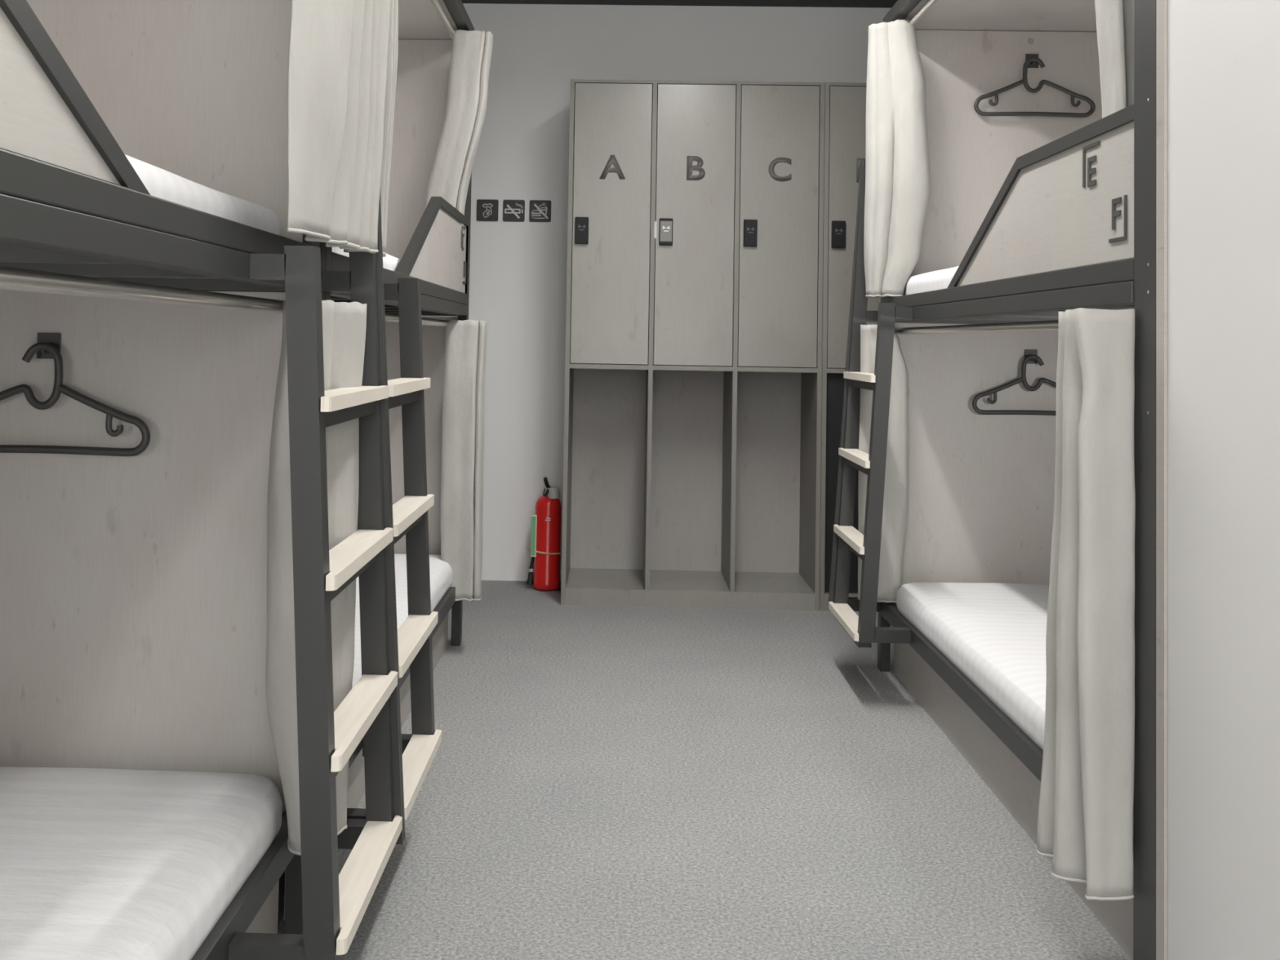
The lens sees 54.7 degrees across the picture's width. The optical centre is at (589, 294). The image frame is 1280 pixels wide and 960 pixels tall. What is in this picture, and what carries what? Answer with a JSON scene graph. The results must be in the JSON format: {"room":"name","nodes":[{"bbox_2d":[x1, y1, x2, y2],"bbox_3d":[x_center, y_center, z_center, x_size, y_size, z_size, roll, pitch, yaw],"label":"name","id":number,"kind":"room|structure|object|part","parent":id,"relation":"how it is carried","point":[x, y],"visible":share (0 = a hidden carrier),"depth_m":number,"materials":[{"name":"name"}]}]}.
{"room":"dormitory","nodes":[
{"label":"dormitory","id":0,"kind":"room"},
{"bbox_2d":[434,3,891,581],"bbox_3d":[0.305,-0.012,5.484,3.570,2.545,0.130,1,-2,1],"label":"wall","id":1,"kind":"structure","parent":0,"point":[517,270],"depth_m":5.45,"materials":[{"name":"white paint"}]},
{"bbox_2d":[476,199,498,221],"bbox_3d":[-0.450,-0.374,5.448,0.096,0.096,0.004,1,-2,1],"label":"sign","id":2,"kind":"object","parent":1,"relation":"attached to","point":[487,210],"visible":1,"depth_m":5.45,"materials":[{"name":"grey plastic"}]},
{"bbox_2d":[502,200,524,222],"bbox_3d":[-0.333,-0.372,5.445,0.096,0.096,0.004,1,-2,1],"label":"sign","id":3,"kind":"object","parent":1,"relation":"attached to","point":[513,210],"visible":1,"depth_m":5.44,"materials":[{"name":"grey plastic"}]},
{"bbox_2d":[528,200,551,222],"bbox_3d":[-0.217,-0.370,5.442,0.096,0.096,0.005,1,-2,1],"label":"sign","id":4,"kind":"object","parent":1,"relation":"attached to","point":[540,211],"visible":1,"depth_m":5.44,"materials":[{"name":"grey plastic"}]},
{"bbox_2d":[461,0,897,8],"bbox_3d":[0.323,-1.299,5.337,3.350,0.025,0.260,1,-2,1],"label":"trim","id":5,"kind":"structure","parent":1,"relation":"attached to","point":[801,3],"depth_m":5.42,"materials":[{"name":"grey paint"}]},
{"bbox_2d":[277,580,1131,959],"bbox_3d":[0.188,1.155,1.628,3.570,0.080,7.750,1,-2,1],"label":"floor","id":6,"kind":"structure","parent":0,"point":[601,782],"depth_m":2.77,"materials":[{"name":"grey carpet"}]},
{"bbox_2d":[0,0,404,959],"bbox_3d":[-0.901,0.007,1.173,1.129,2.142,2.100,1,-2,1],"label":"bunk bed","id":7,"kind":"object","parent":6,"relation":"on","point":[133,589],"visible":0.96,"depth_m":2.17,"materials":[{"name":"grey"}]},
{"bbox_2d":[0,342,150,456],"bbox_3d":[-0.961,0.181,2.161,0.393,0.197,0.014,1,-2,1],"label":"clothes hanger","id":8,"kind":"object","parent":7,"relation":"hanging from","point":[59,388],"visible":1,"depth_m":2.15,"materials":[{"name":"grey plastic"}]},
{"bbox_3d":[-0.522,-0.266,0.784,0.028,0.260,1.230,1,-2,1],"label":"guard frame","id":9,"kind":"part","parent":7,"relation":"part of","materials":[{"name":"grey"}]},
{"bbox_2d":[0,766,282,959],"bbox_3d":[-0.976,0.810,1.130,0.898,0.120,1.970,1,-2,1],"label":"mattress","id":10,"kind":"object","parent":7,"relation":"on","point":[96,864],"visible":0.99,"depth_m":1.74,"materials":[{"name":"white fabric"}]},
{"bbox_3d":[-0.552,-0.016,1.173,0.022,0.022,2.020,1,-2,1],"label":"curtain rod","id":11,"kind":"part","parent":7,"relation":"part of","materials":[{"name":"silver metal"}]},
{"bbox_3d":[-0.516,-0.063,1.166,0.039,0.038,2.010,1,-2,1],"label":"rail","id":12,"kind":"part","parent":7,"relation":"part of","materials":[{"name":"grey metal"}]},
{"bbox_3d":[-0.965,0.443,2.188,0.897,0.909,0.016,1,-2,1],"label":"panel","id":13,"kind":"part","parent":7,"relation":"part of","materials":[{"name":"laminate"}]},
{"bbox_3d":[-0.517,-0.102,1.168,0.036,0.038,2.010,1,-2,1],"label":"rail","id":14,"kind":"part","parent":7,"relation":"part of","materials":[{"name":"grey metal"}]},
{"bbox_3d":[-0.948,-0.516,2.223,0.897,0.928,0.016,1,-2,1],"label":"panel","id":15,"kind":"part","parent":7,"relation":"part of","materials":[{"name":"laminate"}]},
{"bbox_3d":[-0.957,-0.053,2.174,0.893,0.077,0.036,1,-2,1],"label":"rail","id":16,"kind":"part","parent":7,"relation":"part of","materials":[{"name":"grey metal"}]},
{"bbox_2d":[124,154,281,235],"bbox_3d":[-0.973,-0.145,1.168,0.870,0.108,1.974,1,-2,1],"label":"mattress","id":17,"kind":"object","parent":7,"relation":"on","point":[160,183],"visible":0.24,"depth_m":1.69,"materials":[{"name":"white fabric"}]},
{"bbox_3d":[-0.534,0.877,1.131,0.036,0.050,2.010,1,-2,1],"label":"rail","id":18,"kind":"part","parent":7,"relation":"part of","materials":[{"name":"grey metal"}]},
{"bbox_3d":[-0.568,0.992,1.128,0.016,0.182,2.000,1,-2,1],"label":"panel","id":19,"kind":"part","parent":7,"relation":"part of","materials":[{"name":"metal"}]},
{"bbox_3d":[-0.492,0.073,2.189,0.032,2.100,0.045,1,-2,1],"label":"post","id":20,"kind":"part","parent":7,"relation":"part of","materials":[{"name":"grey metal"}]},
{"bbox_2d":[265,299,366,855],"bbox_3d":[-0.460,0.446,2.042,0.132,0.875,0.204,1,-2,1],"label":"curtain","id":21,"kind":"object","parent":7,"relation":"hanging from","point":[344,323],"visible":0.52,"depth_m":1.98,"materials":[{"name":"fabric"}]},
{"bbox_2d":[286,0,390,253],"bbox_3d":[-0.392,-0.524,1.973,0.059,0.893,0.463,1,-2,6],"label":"curtain","id":22,"kind":"object","parent":7,"relation":"hanging from","point":[338,49],"visible":1,"depth_m":1.87,"materials":[{"name":"fabric"}]},
{"bbox_2d":[199,0,474,919],"bbox_3d":[-0.849,0.086,3.271,1.129,2.142,2.100,1,-2,1],"label":"bunk bed","id":23,"kind":"object","parent":6,"relation":"on","point":[430,279],"visible":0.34,"depth_m":3.77,"materials":[{"name":"grey metal"}]},
{"bbox_3d":[-0.954,-0.049,2.282,0.893,0.077,0.036,1,-2,1],"label":"rail","id":24,"kind":"part","parent":23,"relation":"part of","materials":[{"name":"grey metal"}]},
{"bbox_3d":[-0.490,0.075,2.234,0.032,2.100,0.045,1,-2,1],"label":"post","id":25,"kind":"part","parent":23,"relation":"part of","materials":[{"name":"grey metal"}]},
{"bbox_3d":[-0.516,1.071,3.226,0.016,0.182,2.000,1,-2,1],"label":"panel","id":26,"kind":"part","parent":23,"relation":"part of","materials":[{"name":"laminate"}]},
{"bbox_2d":[332,247,400,271],"bbox_3d":[-0.920,-0.065,3.292,0.870,0.107,1.974,1,-2,1],"label":"mattress","id":27,"kind":"object","parent":23,"relation":"on","point":[389,262],"visible":0.02,"depth_m":3.03,"materials":[{"name":"white fabric"}]},
{"bbox_2d":[343,0,398,257],"bbox_3d":[-0.407,-0.514,2.378,0.086,0.881,0.173,1,-2,1],"label":"curtain","id":28,"kind":"object","parent":23,"relation":"hanging from","point":[393,42],"visible":0.28,"depth_m":2.32,"materials":[{"name":"fabric"}]},
{"bbox_3d":[-0.464,0.016,3.264,0.039,0.038,2.010,1,-2,1],"label":"rail","id":29,"kind":"part","parent":23,"relation":"part of","materials":[{"name":"grey metal"}]},
{"bbox_3d":[-0.465,-0.023,3.266,0.036,0.038,2.010,1,-2,1],"label":"rail","id":30,"kind":"part","parent":23,"relation":"part of","materials":[{"name":"grey metal"}]},
{"bbox_2d":[351,553,452,688],"bbox_3d":[-0.923,0.891,3.258,0.898,0.119,1.970,1,-2,1],"label":"mattress","id":31,"kind":"object","parent":23,"relation":"on","point":[440,571],"visible":0.1,"depth_m":3.70,"materials":[{"name":"white fabric"}]},
{"bbox_3d":[-0.482,0.956,3.229,0.036,0.050,2.010,1,-2,1],"label":"rail","id":32,"kind":"part","parent":23,"relation":"part of","materials":[{"name":"grey"}]},
{"bbox_3d":[-0.500,0.063,3.256,0.022,0.022,2.020,1,-2,1],"label":"curtain rod","id":33,"kind":"part","parent":23,"relation":"part of","materials":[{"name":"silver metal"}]},
{"bbox_3d":[-0.904,0.028,4.306,0.893,0.077,0.036,1,-2,1],"label":"rail","id":34,"kind":"part","parent":23,"relation":"part of","materials":[{"name":"grey metal"}]},
{"bbox_3d":[-0.913,-0.949,3.312,0.889,0.016,2.100,1,-2,1],"label":"roof panel","id":35,"kind":"part","parent":23,"relation":"part of","materials":[{"name":"laminate"}]},
{"bbox_3d":[-0.450,-0.157,3.661,0.028,0.260,1.230,1,-2,1],"label":"guard frame","id":36,"kind":"part","parent":23,"relation":"part of","materials":[{"name":"grey"}]},
{"bbox_3d":[-0.483,-0.914,3.293,0.022,0.022,2.020,1,-2,1],"label":"curtain rod","id":37,"kind":"part","parent":23,"relation":"part of","materials":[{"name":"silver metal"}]},
{"bbox_2d":[424,30,493,233],"bbox_3d":[-0.455,-0.485,4.192,0.240,0.807,0.161,1,-2,1],"label":"curtain","id":38,"kind":"object","parent":23,"relation":"hanging from","point":[472,51],"visible":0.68,"depth_m":4.14,"materials":[{"name":"fabric"}]},
{"bbox_3d":[-0.440,0.153,4.287,0.032,2.100,0.045,1,-2,1],"label":"post","id":39,"kind":"part","parent":23,"relation":"part of","materials":[{"name":"grey"}]},
{"bbox_2d":[440,319,487,601],"bbox_3d":[-0.422,0.549,4.159,0.143,0.930,0.156,1,-2,1],"label":"curtain","id":40,"kind":"object","parent":23,"relation":"hanging from","point":[461,508],"visible":0.94,"depth_m":4.09,"materials":[{"name":"fabric"}]},
{"bbox_2d":[526,476,561,591],"bbox_3d":[-0.190,1.003,5.233,0.150,0.471,0.133,1,-2,1],"label":"fire extinguisher","id":41,"kind":"object","parent":6,"relation":"on","point":[545,533],"visible":1,"depth_m":5.18,"materials":[{"name":"red metal"}]},
{"bbox_2d":[530,515,536,555],"bbox_3d":[-0.235,1.008,5.171,0.018,0.163,0.001,1,-2,1],"label":"print","id":42,"kind":"object","parent":41,"relation":"on","point":[533,533],"depth_m":5.17,"materials":[{"name":"green paper"}]},
{"bbox_3d":[-0.180,0.808,5.213,0.020,0.081,0.055,0,-2,18],"label":"handle","id":43,"kind":"part","parent":41,"relation":"part of","materials":[{"name":"black rubber"}]},
{"bbox_2d":[560,79,824,610],"bbox_3d":[0.422,0.197,5.158,1.025,2.107,0.470,1,-2,1],"label":"locker","id":44,"kind":"object","parent":6,"relation":"on","point":[692,445],"visible":1,"depth_m":4.97,"materials":[{"name":"metal"}]},
{"bbox_3d":[-0.081,0.189,5.180,0.018,2.107,0.450,1,-2,1],"label":"panel","id":45,"kind":"part","parent":44,"relation":"part of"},
{"bbox_3d":[0.089,-0.289,4.978,0.311,1.132,0.017,1,-2,1],"label":"door","id":46,"kind":"part","parent":44,"relation":"part of","materials":[{"name":"laminate"}]},
{"bbox_3d":[0.265,-0.262,4.963,0.010,0.068,0.002,1,-2,1],"label":"latch plate","id":47,"kind":"part","parent":44,"relation":"part of","materials":[{"name":"grey metal"}]},
{"bbox_3d":[0.418,0.755,5.367,0.989,0.874,0.010,1,-2,1],"label":"panel","id":48,"kind":"part","parent":44,"relation":"part of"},
{"bbox_2d":[569,363,817,373],"bbox_3d":[0.420,0.301,5.163,0.989,0.018,0.450,1,-2,1],"label":"shelf","id":49,"kind":"object","parent":44,"relation":"attached to","point":[580,367],"depth_m":4.94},
{"bbox_3d":[0.424,-0.284,4.970,0.314,1.132,0.017,1,-2,1],"label":"door","id":50,"kind":"part","parent":44,"relation":"part of","materials":[{"name":"laminate"}]},
{"bbox_3d":[0.436,-0.267,5.405,0.989,1.137,0.010,1,-2,1],"label":"panel","id":51,"kind":"part","parent":44,"relation":"part of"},
{"bbox_3d":[0.440,-0.850,5.207,0.989,0.012,0.450,1,-2,1],"label":"panel","id":52,"kind":"part","parent":44,"relation":"part of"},
{"bbox_3d":[0.760,-0.278,4.961,0.313,1.132,0.017,1,-2,1],"label":"door","id":53,"kind":"part","parent":44,"relation":"part of","materials":[{"name":"laminate"}]},
{"bbox_3d":[0.925,0.205,5.154,0.018,2.107,0.450,1,-2,1],"label":"panel","id":54,"kind":"part","parent":44,"relation":"part of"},
{"bbox_2d":[819,82,970,612],"bbox_3d":[1.448,0.214,5.133,1.025,2.107,0.467,1,-2,1],"label":"locker","id":55,"kind":"object","parent":6,"relation":"on","point":[845,103],"visible":0.17,"depth_m":4.94,"materials":[{"name":"metal"}]},
{"bbox_3d":[0.945,0.206,5.154,0.018,2.107,0.450,1,-2,1],"label":"panel","id":56,"kind":"part","parent":55,"relation":"part of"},
{"bbox_2d":[826,368,845,373],"bbox_3d":[1.446,0.318,5.137,0.989,0.018,0.450,1,-2,1],"label":"shelf","id":57,"kind":"object","parent":55,"relation":"attached to","point":[828,370],"depth_m":4.92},
{"bbox_3d":[1.466,-0.833,5.180,0.989,0.012,0.450,1,-2,1],"label":"panel","id":58,"kind":"part","parent":55,"relation":"part of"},
{"bbox_3d":[1.115,-0.272,4.952,0.311,1.132,0.017,1,-2,1],"label":"door","id":59,"kind":"part","parent":55,"relation":"part of","materials":[{"name":"laminate"}]},
{"bbox_3d":[1.450,-0.267,4.944,0.314,1.132,0.017,1,-2,1],"label":"door","id":60,"kind":"part","parent":55,"relation":"part of","materials":[{"name":"metal"}]},
{"bbox_2d":[827,0,1168,959],"bbox_3d":[1.333,0.115,3.001,1.129,2.142,2.130,1,-2,1],"label":"bunk bed","id":61,"kind":"object","parent":6,"relation":"on","point":[1039,218],"visible":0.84,"depth_m":3.60,"materials":[{"name":"grey metal"}]},
{"bbox_2d":[857,324,908,603],"bbox_3d":[0.942,0.536,3.949,0.155,0.884,0.073,1,-2,1],"label":"curtain","id":62,"kind":"object","parent":61,"relation":"hanging from","point":[895,500],"visible":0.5,"depth_m":3.93,"materials":[{"name":"fabric"}]},
{"bbox_3d":[0.974,0.169,4.051,0.032,2.100,0.045,1,-2,1],"label":"post","id":63,"kind":"part","parent":61,"relation":"part of","materials":[{"name":"grey metal"}]},
{"bbox_2d":[863,19,930,297],"bbox_3d":[0.983,-0.432,3.946,0.191,0.881,0.166,1,-2,1],"label":"curtain","id":64,"kind":"object","parent":61,"relation":"hanging from","point":[898,180],"visible":0.98,"depth_m":3.91,"materials":[{"name":"fabric"}]},
{"bbox_3d":[1.002,-0.897,3.069,0.022,0.022,2.020,1,-2,1],"label":"curtain rod","id":65,"kind":"part","parent":61,"relation":"part of","materials":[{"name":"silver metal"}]},
{"bbox_2d":[902,266,958,295],"bbox_3d":[1.410,-0.040,3.007,0.870,0.118,1.974,1,-2,1],"label":"mattress","id":66,"kind":"object","parent":61,"relation":"on","point":[939,279],"visible":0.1,"depth_m":3.60,"materials":[{"name":"white fabric"}]},
{"bbox_3d":[1.442,0.058,4.012,0.893,0.077,0.036,1,-2,1],"label":"rail","id":67,"kind":"part","parent":61,"relation":"part of","materials":[{"name":"grey metal"}]},
{"bbox_3d":[0.936,0.973,3.014,0.036,0.050,1.968,1,-2,1],"label":"rail","id":68,"kind":"part","parent":61,"relation":"part of","materials":[{"name":"grey"}]},
{"bbox_2d":[896,582,1048,751],"bbox_3d":[1.378,0.919,2.938,0.898,0.120,1.908,1,-2,1],"label":"mattress","id":69,"kind":"object","parent":61,"relation":"on","point":[994,633],"visible":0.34,"depth_m":3.21,"materials":[{"name":"white fabric"}]},
{"bbox_3d":[1.434,0.553,4.026,0.897,0.909,0.016,1,-2,1],"label":"panel","id":70,"kind":"part","parent":61,"relation":"part of","materials":[{"name":"laminate"}]},
{"bbox_3d":[0.985,0.081,3.033,0.022,0.022,2.020,1,-2,1],"label":"curtain rod","id":71,"kind":"part","parent":61,"relation":"part of","materials":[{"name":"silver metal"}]},
{"bbox_3d":[1.433,-0.918,3.052,0.889,0.016,2.100,1,-2,1],"label":"roof panel","id":72,"kind":"part","parent":61,"relation":"part of","materials":[{"name":"laminate"}]},
{"bbox_3d":[1.450,-0.405,4.061,0.897,0.928,0.016,1,-2,1],"label":"panel","id":73,"kind":"part","parent":61,"relation":"part of","materials":[{"name":"laminate"}]},
{"bbox_3d":[0.953,-0.006,3.051,0.036,0.038,1.968,1,-2,1],"label":"rail","id":74,"kind":"part","parent":61,"relation":"part of","materials":[{"name":"grey metal"}]},
{"bbox_3d":[0.966,1.088,2.988,0.016,0.182,2.000,1,-2,1],"label":"panel","id":75,"kind":"part","parent":61,"relation":"part of","materials":[{"name":"laminate"}]},
{"bbox_2d":[972,354,1056,415],"bbox_3d":[1.437,0.291,3.999,0.393,0.197,0.014,1,-2,1],"label":"clothes hanger","id":76,"kind":"object","parent":61,"relation":"hanging from","point":[1023,379],"visible":0.72,"depth_m":4.00,"materials":[{"name":"grey plastic"}]},
{"bbox_3d":[0.951,0.033,3.049,0.039,0.038,1.968,1,-2,1],"label":"rail","id":77,"kind":"part","parent":61,"relation":"part of","materials":[{"name":"grey metal"}]},
{"bbox_2d":[973,57,1095,117],"bbox_3d":[1.454,-0.680,4.035,0.393,0.197,0.014,1,-2,1],"label":"clothes hanger","id":78,"kind":"object","parent":61,"relation":"hanging from","point":[1024,81],"visible":1,"depth_m":4.03,"materials":[{"name":"grey plastic"}]},
{"bbox_3d":[0.944,-0.170,2.667,0.028,0.260,1.188,1,-2,1],"label":"guard frame","id":79,"kind":"part","parent":61,"relation":"part of","materials":[{"name":"grey"}]},
{"bbox_2d":[1036,307,1135,900],"bbox_3d":[0.846,0.506,2.117,0.108,0.962,0.208,1,-2,1],"label":"curtain","id":80,"kind":"object","parent":61,"relation":"hanging from","point":[1085,821],"visible":1,"depth_m":2.03,"materials":[{"name":"fabric"}]},
{"bbox_2d":[1094,0,1133,118],"bbox_3d":[0.998,-0.536,2.250,0.072,0.800,0.216,3,-3,-39],"label":"curtain","id":81,"kind":"object","parent":61,"relation":"hanging from","point":[1114,18],"visible":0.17,"depth_m":2.27,"materials":[{"name":"fabric"}]},
{"bbox_3d":[0.923,0.092,2.019,0.032,2.100,0.087,1,-2,1],"label":"post","id":82,"kind":"part","parent":61,"relation":"part of","materials":[{"name":"grey metal"}]},
{"bbox_2d":[1168,0,1279,959],"bbox_3d":[1.406,-0.203,-0.143,1.088,2.545,4.168,1,-2,1],"label":"wall","id":83,"kind":"structure","parent":0,"point":[1224,55],"depth_m":1.76,"materials":[{"name":"white paint"}]}
]}

